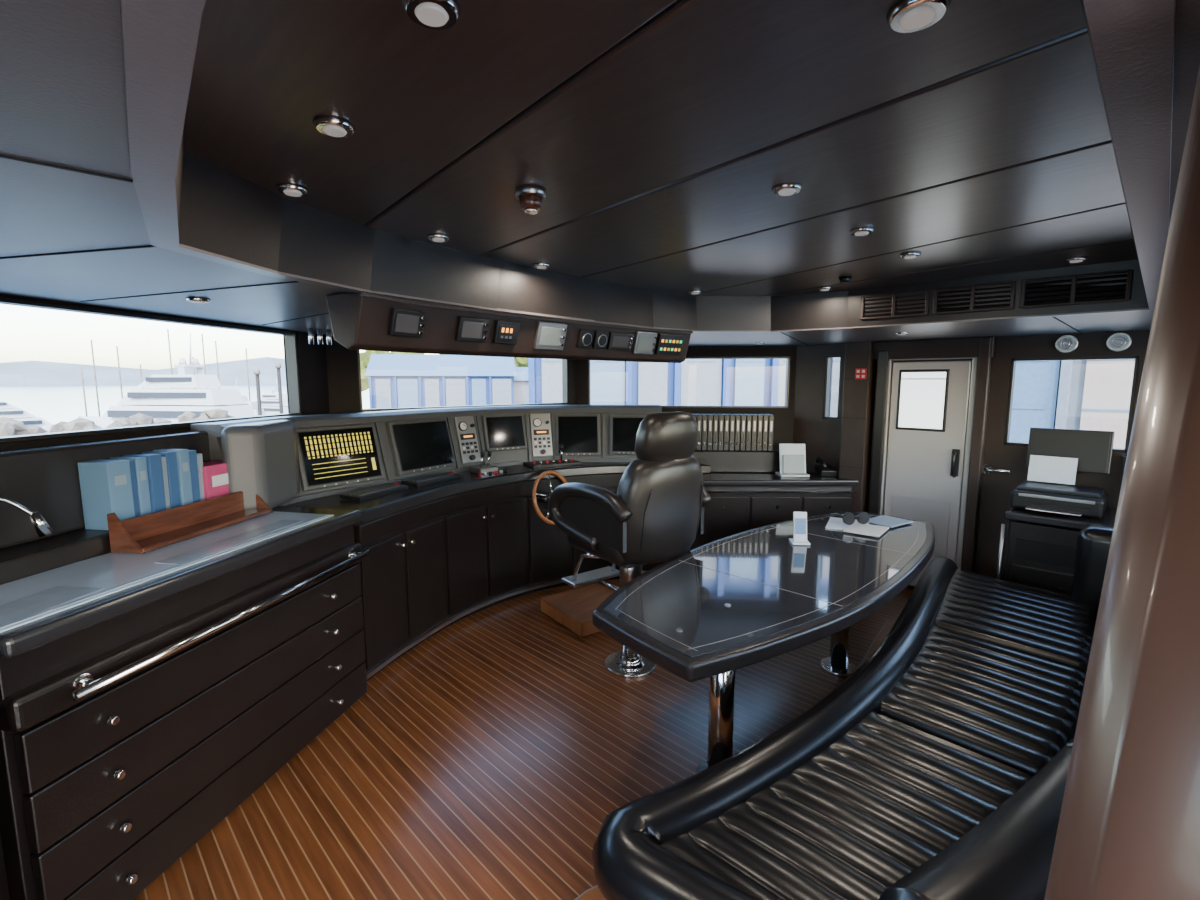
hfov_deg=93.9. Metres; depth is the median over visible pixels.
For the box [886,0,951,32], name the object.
recessed light
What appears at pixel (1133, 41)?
recess border
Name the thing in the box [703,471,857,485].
countertop
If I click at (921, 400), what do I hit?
window
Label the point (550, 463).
panel
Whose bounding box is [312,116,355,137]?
recessed light
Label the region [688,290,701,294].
recessed light
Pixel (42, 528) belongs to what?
gooseneck lamp
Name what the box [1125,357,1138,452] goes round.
frame
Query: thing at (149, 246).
seam
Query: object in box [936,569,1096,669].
seat cushion
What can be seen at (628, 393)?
pier
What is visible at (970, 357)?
frame
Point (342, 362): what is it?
panel
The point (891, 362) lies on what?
frame
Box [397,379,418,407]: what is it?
door
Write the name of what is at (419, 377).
pier
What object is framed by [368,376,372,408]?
pier
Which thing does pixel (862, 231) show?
recessed light
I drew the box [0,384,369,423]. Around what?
sea water
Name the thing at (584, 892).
edge line
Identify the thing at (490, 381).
pier
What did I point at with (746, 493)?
cabinet
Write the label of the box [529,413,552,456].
control panel
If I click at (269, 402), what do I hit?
motor yacht
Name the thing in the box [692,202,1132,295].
panel
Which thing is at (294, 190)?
recessed light
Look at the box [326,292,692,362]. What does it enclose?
console
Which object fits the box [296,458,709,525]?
countertop
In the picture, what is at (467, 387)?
pier
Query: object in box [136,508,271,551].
tray
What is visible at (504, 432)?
display
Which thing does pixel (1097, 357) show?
window
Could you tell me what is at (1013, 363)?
frame
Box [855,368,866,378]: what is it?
exit sign
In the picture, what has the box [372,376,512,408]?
wall
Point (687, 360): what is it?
seam
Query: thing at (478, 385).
door
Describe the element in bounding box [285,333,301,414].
frame
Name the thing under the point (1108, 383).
door
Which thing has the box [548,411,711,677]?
chair
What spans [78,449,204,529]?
binders
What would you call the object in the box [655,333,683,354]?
panel
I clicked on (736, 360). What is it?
seam
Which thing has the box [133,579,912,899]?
floor
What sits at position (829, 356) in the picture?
window
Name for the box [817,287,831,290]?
recessed light
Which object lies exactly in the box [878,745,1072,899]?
cushion
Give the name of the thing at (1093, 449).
desktop monitor
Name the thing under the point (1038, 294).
air vent grille
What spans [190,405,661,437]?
hood
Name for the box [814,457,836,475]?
desk telephone
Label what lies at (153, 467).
book
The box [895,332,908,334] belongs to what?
recessed light
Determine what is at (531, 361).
pillar
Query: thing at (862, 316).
air vent grille
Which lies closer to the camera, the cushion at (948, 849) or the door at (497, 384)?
the cushion at (948, 849)
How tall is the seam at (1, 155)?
0.003 m
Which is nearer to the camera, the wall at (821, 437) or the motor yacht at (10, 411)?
the wall at (821, 437)
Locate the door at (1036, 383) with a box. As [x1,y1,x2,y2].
[1009,360,1060,442]
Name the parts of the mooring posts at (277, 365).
post, post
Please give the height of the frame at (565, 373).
0.500 m
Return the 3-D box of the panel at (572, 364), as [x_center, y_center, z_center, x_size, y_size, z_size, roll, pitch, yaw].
[-0.279,-0.143,5.192,0.090,2.300,0.100,-6,9,-41]
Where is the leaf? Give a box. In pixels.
[884,360,971,585]
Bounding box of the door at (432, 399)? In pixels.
[424,379,439,406]
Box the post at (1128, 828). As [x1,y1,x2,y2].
[1044,65,1199,899]
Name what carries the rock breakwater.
in the sea water
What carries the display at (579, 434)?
attached to the console at (444, 553)
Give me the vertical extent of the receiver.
0.090 m
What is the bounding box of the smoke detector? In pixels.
[515,185,545,214]
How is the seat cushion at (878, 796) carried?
on the bench sofa
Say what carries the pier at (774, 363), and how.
on the quay
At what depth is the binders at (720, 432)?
4.82 m
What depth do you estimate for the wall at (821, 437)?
3.99 m
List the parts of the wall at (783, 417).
panel, panel, panel, panel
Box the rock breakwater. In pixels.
[0,409,233,436]
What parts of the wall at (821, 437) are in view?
panel, panel, panel, panel, panel, panel, panel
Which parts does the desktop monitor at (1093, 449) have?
glass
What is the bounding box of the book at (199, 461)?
[196,453,204,500]
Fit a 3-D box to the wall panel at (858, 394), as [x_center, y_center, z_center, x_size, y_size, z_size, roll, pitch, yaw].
[2.093,0.082,4.599,0.150,1.980,0.200,-7,10,-45]
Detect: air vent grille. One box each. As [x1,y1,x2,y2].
[860,290,929,319]
[933,281,1015,314]
[1019,269,1133,307]
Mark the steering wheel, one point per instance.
(543, 498)
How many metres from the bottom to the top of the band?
0.140 m
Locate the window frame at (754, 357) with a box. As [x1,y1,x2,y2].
[685,356,788,358]
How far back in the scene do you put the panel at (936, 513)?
4.24 m
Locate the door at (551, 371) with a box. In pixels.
[541,358,562,402]
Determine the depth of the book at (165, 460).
2.35 m
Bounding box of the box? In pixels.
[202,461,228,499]
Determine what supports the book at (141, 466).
on the binders at (128, 486)
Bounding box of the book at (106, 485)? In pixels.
[78,459,134,529]
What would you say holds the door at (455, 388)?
in the wall at (391, 378)
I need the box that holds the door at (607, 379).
[590,361,624,404]
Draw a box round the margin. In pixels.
[577,620,894,899]
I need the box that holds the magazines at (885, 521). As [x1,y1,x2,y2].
[825,515,912,536]
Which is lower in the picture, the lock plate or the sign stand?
the sign stand
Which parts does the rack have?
rail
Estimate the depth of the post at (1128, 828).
0.46 m
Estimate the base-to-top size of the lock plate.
0.209 m
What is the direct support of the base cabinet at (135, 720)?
on the floor
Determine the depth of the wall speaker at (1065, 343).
3.63 m
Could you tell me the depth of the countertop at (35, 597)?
1.91 m
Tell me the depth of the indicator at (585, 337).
2.83 m
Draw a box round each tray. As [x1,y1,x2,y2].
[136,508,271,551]
[1025,506,1081,516]
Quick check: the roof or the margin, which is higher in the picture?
the roof
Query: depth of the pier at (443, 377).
73.23 m
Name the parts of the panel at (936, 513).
kick panel, blind rail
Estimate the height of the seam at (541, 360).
0.080 m
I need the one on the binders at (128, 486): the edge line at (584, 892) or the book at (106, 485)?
the book at (106, 485)
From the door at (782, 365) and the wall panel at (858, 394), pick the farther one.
the door at (782, 365)
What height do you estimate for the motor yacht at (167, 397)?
10.454 m
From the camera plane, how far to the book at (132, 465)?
2.22 m
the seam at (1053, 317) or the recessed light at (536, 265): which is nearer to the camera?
the recessed light at (536, 265)
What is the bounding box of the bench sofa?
[592,523,1113,899]
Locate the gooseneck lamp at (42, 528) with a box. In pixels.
[0,497,53,536]
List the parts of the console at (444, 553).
door, knob, knob, door, door, trim, door, door, door, door, door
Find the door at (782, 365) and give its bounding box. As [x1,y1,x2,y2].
[777,359,785,405]
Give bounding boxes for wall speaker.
[1055,335,1078,352]
[1106,332,1131,351]
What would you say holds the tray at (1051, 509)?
on the printer
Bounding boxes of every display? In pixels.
[296,424,383,490]
[385,418,455,475]
[481,414,526,451]
[492,320,519,344]
[533,321,566,350]
[555,414,599,455]
[610,415,645,454]
[632,331,656,354]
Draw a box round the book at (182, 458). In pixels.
[153,449,192,505]
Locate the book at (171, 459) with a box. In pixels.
[142,451,180,507]
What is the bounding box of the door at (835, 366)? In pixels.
[828,358,839,416]
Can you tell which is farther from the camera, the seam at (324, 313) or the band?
the band
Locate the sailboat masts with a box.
[81,329,250,416]
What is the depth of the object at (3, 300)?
2.41 m
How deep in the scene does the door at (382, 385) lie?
71.75 m
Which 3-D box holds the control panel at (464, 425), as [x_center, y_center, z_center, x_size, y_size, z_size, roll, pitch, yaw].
[-1.004,-0.081,4.268,0.129,0.352,0.170,6,9,40]
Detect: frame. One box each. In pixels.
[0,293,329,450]
[0,413,300,442]
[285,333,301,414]
[357,350,362,410]
[361,402,567,411]
[562,359,568,404]
[588,360,589,404]
[661,406,786,407]
[785,356,789,407]
[823,355,830,418]
[837,355,841,418]
[868,350,889,513]
[880,360,893,514]
[890,357,976,360]
[956,357,977,569]
[1004,358,1015,444]
[1004,442,1124,452]
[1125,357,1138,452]
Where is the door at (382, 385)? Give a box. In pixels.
[375,379,391,407]
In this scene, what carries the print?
attached to the sign stand
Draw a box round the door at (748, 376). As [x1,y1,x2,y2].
[733,359,764,405]
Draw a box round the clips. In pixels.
[308,328,331,344]
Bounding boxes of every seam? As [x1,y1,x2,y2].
[0,154,132,182]
[0,245,155,258]
[80,281,297,301]
[263,313,328,324]
[541,360,561,361]
[590,360,618,361]
[687,360,715,361]
[736,360,764,361]
[1012,406,1044,408]
[1053,317,1081,333]
[1082,408,1128,411]
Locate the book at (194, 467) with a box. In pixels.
[188,450,200,502]
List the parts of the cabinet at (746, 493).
door, door, door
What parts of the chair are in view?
footrest arm, armrest, arm panel, seat, footrest arm, seat plate, backrest, arm panel, armrest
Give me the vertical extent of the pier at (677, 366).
14.000 m
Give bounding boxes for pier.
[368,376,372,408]
[394,376,397,407]
[418,376,421,406]
[442,376,445,405]
[466,376,468,405]
[489,376,491,404]
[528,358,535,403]
[625,361,631,404]
[673,363,680,405]
[721,359,729,405]
[769,359,778,405]
[1055,360,1073,428]
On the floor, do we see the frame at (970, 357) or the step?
the step
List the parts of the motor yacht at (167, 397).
arch leg, arch leg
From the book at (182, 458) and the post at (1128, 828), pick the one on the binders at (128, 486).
the book at (182, 458)
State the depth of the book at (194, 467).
2.48 m
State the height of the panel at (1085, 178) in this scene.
0.025 m
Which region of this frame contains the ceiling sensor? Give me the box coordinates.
[839,276,851,282]
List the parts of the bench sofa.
arm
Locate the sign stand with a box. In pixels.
[789,512,810,544]
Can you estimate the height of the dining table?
0.726 m
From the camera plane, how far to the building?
79.50 m
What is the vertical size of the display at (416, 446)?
0.356 m
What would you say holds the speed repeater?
attached to the console at (359, 321)
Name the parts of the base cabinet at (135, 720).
knob, knob, knob, knob, drawer, drawer, drawer, drawer, grab rail, knob, knob, knob, knob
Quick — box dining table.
[592,511,934,773]
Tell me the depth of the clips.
3.30 m
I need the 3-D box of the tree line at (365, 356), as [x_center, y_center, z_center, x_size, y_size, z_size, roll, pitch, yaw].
[-22.245,-17.558,119.691,62.539,11.076,38.571,-7,10,-45]
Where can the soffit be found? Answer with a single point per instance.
(63, 87)
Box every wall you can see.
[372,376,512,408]
[535,358,769,405]
[577,346,796,448]
[793,330,1149,589]
[1054,360,1086,429]
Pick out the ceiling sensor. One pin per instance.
(846, 279)
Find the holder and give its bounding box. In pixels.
[775,444,809,476]
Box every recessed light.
[185,297,210,303]
[276,183,308,196]
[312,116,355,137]
[401,0,460,29]
[427,234,449,241]
[533,263,549,268]
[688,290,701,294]
[772,182,802,195]
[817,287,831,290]
[849,227,874,235]
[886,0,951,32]
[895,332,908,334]
[900,252,920,258]
[1065,256,1088,262]
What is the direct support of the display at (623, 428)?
on the console at (444, 553)
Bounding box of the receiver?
[607,332,633,349]
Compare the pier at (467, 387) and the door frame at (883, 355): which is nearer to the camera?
the door frame at (883, 355)
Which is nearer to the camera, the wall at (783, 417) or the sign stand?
the sign stand
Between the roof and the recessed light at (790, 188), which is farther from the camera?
the roof
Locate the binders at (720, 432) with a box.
[692,413,773,450]
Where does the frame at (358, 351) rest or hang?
on the frame at (562, 403)
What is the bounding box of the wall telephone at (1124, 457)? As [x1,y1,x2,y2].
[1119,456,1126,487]
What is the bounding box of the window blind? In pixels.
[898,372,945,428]
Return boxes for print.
[795,518,805,533]
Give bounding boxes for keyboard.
[340,483,407,500]
[401,472,460,486]
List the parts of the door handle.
plate, lever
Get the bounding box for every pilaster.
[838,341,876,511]
[961,337,992,572]
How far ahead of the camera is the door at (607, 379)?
27.81 m
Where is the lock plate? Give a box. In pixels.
[950,449,959,477]
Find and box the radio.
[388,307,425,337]
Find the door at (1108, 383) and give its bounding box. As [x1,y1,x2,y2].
[1080,359,1134,448]
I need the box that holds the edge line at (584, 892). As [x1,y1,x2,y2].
[574,620,887,899]
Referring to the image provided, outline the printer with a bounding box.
[1010,481,1107,517]
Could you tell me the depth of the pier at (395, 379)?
71.91 m
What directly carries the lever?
on the console at (444, 553)
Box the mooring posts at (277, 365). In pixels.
[254,363,282,415]
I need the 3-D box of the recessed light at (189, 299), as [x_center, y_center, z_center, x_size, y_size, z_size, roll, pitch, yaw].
[-1.485,-0.551,2.069,0.078,0.015,0.078,-7,10,-45]
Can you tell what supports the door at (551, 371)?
in the wall at (538, 364)
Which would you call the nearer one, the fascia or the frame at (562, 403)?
the fascia
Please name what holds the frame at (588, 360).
attached to the wall at (783, 417)
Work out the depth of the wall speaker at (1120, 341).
3.46 m
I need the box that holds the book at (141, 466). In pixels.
[109,456,151,515]
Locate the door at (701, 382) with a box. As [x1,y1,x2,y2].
[680,359,721,405]
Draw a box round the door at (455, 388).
[445,379,465,405]
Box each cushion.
[660,711,1032,899]
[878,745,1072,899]
[881,625,1086,776]
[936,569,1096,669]
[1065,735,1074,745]
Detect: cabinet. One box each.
[0,506,370,899]
[692,449,857,543]
[997,506,1116,593]
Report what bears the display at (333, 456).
on the console at (444, 553)
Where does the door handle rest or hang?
attached to the wall at (821, 437)
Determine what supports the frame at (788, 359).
attached to the wall at (783, 417)
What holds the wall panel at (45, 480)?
on the floor
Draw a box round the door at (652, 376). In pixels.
[638,362,667,405]
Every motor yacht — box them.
[0,401,54,432]
[78,333,254,427]
[232,378,265,415]
[257,382,287,414]
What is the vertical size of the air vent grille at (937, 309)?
0.129 m
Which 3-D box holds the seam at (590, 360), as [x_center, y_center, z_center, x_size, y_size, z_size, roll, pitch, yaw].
[0.229,-4.402,27.659,1.440,0.080,0.040,0,7,0]
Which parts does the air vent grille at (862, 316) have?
rail, rail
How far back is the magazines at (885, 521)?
3.56 m
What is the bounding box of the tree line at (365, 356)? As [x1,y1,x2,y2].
[360,350,527,390]
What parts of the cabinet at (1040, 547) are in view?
rail, panel, drawer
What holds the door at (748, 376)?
in the wall at (538, 364)
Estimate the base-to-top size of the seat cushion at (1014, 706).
0.102 m
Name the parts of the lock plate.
handle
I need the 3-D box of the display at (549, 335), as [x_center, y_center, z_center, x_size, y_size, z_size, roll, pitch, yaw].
[-0.236,-0.545,2.679,0.182,0.128,0.060,-7,10,-45]
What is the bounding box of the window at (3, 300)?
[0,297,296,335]
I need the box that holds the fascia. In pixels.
[175,0,1148,330]
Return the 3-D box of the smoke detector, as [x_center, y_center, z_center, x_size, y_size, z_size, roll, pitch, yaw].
[-0.184,-0.660,1.486,0.080,0.058,0.080,-7,10,-45]
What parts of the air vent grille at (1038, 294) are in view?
rail, rail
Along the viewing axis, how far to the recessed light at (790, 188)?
1.44 m
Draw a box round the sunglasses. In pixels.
[830,511,870,524]
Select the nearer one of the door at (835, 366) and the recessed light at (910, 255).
the recessed light at (910, 255)
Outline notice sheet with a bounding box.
[1027,455,1077,484]
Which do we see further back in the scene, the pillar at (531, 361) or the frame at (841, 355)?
the pillar at (531, 361)
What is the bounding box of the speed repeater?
[455,316,488,342]
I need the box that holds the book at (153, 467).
[122,454,165,512]
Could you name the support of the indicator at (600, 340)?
attached to the console at (359, 321)
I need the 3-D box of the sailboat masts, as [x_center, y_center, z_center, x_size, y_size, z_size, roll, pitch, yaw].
[-69.618,-12.640,92.947,24.347,14.610,6.671,-7,10,-45]
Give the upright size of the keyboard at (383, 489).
0.037 m
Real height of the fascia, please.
0.231 m
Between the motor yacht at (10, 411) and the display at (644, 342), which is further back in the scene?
the motor yacht at (10, 411)
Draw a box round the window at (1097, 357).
[1011,356,1138,360]
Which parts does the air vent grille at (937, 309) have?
rail, rail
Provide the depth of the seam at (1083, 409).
19.85 m
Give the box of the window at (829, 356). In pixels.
[827,355,840,357]
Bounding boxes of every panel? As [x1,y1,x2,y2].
[0,431,210,584]
[185,0,676,224]
[325,335,360,413]
[366,0,1086,254]
[453,416,480,463]
[481,27,1111,276]
[523,445,581,467]
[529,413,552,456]
[562,359,576,404]
[582,140,1124,294]
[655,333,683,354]
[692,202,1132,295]
[761,239,1137,296]
[891,369,950,574]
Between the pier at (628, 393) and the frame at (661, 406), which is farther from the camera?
the pier at (628, 393)
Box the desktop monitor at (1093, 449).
[1026,427,1114,484]
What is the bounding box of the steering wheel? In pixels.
[532,470,567,524]
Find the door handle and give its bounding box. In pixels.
[983,464,1009,473]
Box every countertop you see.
[0,511,333,632]
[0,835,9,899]
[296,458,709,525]
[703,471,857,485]
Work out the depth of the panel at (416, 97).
0.94 m
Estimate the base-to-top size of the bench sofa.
0.870 m
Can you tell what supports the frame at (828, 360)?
attached to the wall at (821, 437)
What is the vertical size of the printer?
0.135 m
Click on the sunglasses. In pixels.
(848, 518)
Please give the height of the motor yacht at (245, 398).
6.602 m
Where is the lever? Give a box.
[470,450,507,475]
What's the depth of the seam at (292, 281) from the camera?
1.89 m
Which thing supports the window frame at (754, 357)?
in the wall at (783, 417)
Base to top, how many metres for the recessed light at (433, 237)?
0.015 m
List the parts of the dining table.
leg, glass, leg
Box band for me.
[873,336,996,359]
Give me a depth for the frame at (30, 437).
2.36 m
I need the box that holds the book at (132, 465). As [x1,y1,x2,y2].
[114,459,139,516]
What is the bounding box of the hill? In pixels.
[0,357,285,385]
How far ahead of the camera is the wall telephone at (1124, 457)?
3.48 m
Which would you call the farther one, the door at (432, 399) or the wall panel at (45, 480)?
the door at (432, 399)
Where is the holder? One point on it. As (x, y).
(792, 457)
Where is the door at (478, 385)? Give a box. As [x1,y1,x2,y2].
[472,379,485,404]
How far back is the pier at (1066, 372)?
20.50 m
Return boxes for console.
[190,405,709,680]
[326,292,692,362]
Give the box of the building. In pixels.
[513,367,528,403]
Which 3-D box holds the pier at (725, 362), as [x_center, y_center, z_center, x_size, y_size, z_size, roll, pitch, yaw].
[6.229,-5.797,27.528,0.300,14.000,0.500,0,7,0]
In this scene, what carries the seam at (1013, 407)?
attached to the door at (1036, 383)
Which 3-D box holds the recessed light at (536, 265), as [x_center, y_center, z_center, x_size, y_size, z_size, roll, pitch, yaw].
[-0.255,-0.799,2.437,0.078,0.015,0.078,-7,10,-45]
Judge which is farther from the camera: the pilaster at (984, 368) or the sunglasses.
the pilaster at (984, 368)
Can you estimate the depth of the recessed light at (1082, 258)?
2.29 m
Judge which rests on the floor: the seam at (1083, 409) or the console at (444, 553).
the console at (444, 553)
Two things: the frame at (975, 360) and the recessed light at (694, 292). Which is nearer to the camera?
the recessed light at (694, 292)
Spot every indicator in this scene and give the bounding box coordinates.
[577,329,593,347]
[592,331,608,348]
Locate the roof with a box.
[365,354,516,375]
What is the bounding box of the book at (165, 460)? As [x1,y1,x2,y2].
[161,456,170,508]
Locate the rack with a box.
[107,491,272,553]
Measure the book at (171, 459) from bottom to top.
0.265 m
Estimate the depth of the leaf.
4.20 m
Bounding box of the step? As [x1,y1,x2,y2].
[540,583,613,636]
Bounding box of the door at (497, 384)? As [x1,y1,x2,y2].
[492,379,511,404]
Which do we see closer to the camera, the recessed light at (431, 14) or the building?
the recessed light at (431, 14)
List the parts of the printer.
lid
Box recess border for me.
[121,0,1175,332]
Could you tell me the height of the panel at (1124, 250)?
0.025 m
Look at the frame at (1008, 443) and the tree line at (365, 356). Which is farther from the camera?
the tree line at (365, 356)
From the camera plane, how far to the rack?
2.30 m
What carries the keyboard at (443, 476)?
on the console at (444, 553)
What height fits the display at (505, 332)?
0.100 m
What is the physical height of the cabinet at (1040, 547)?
0.845 m
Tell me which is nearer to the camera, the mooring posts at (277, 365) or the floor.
the floor
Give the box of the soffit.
[0,0,1199,345]
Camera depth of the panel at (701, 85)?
0.99 m

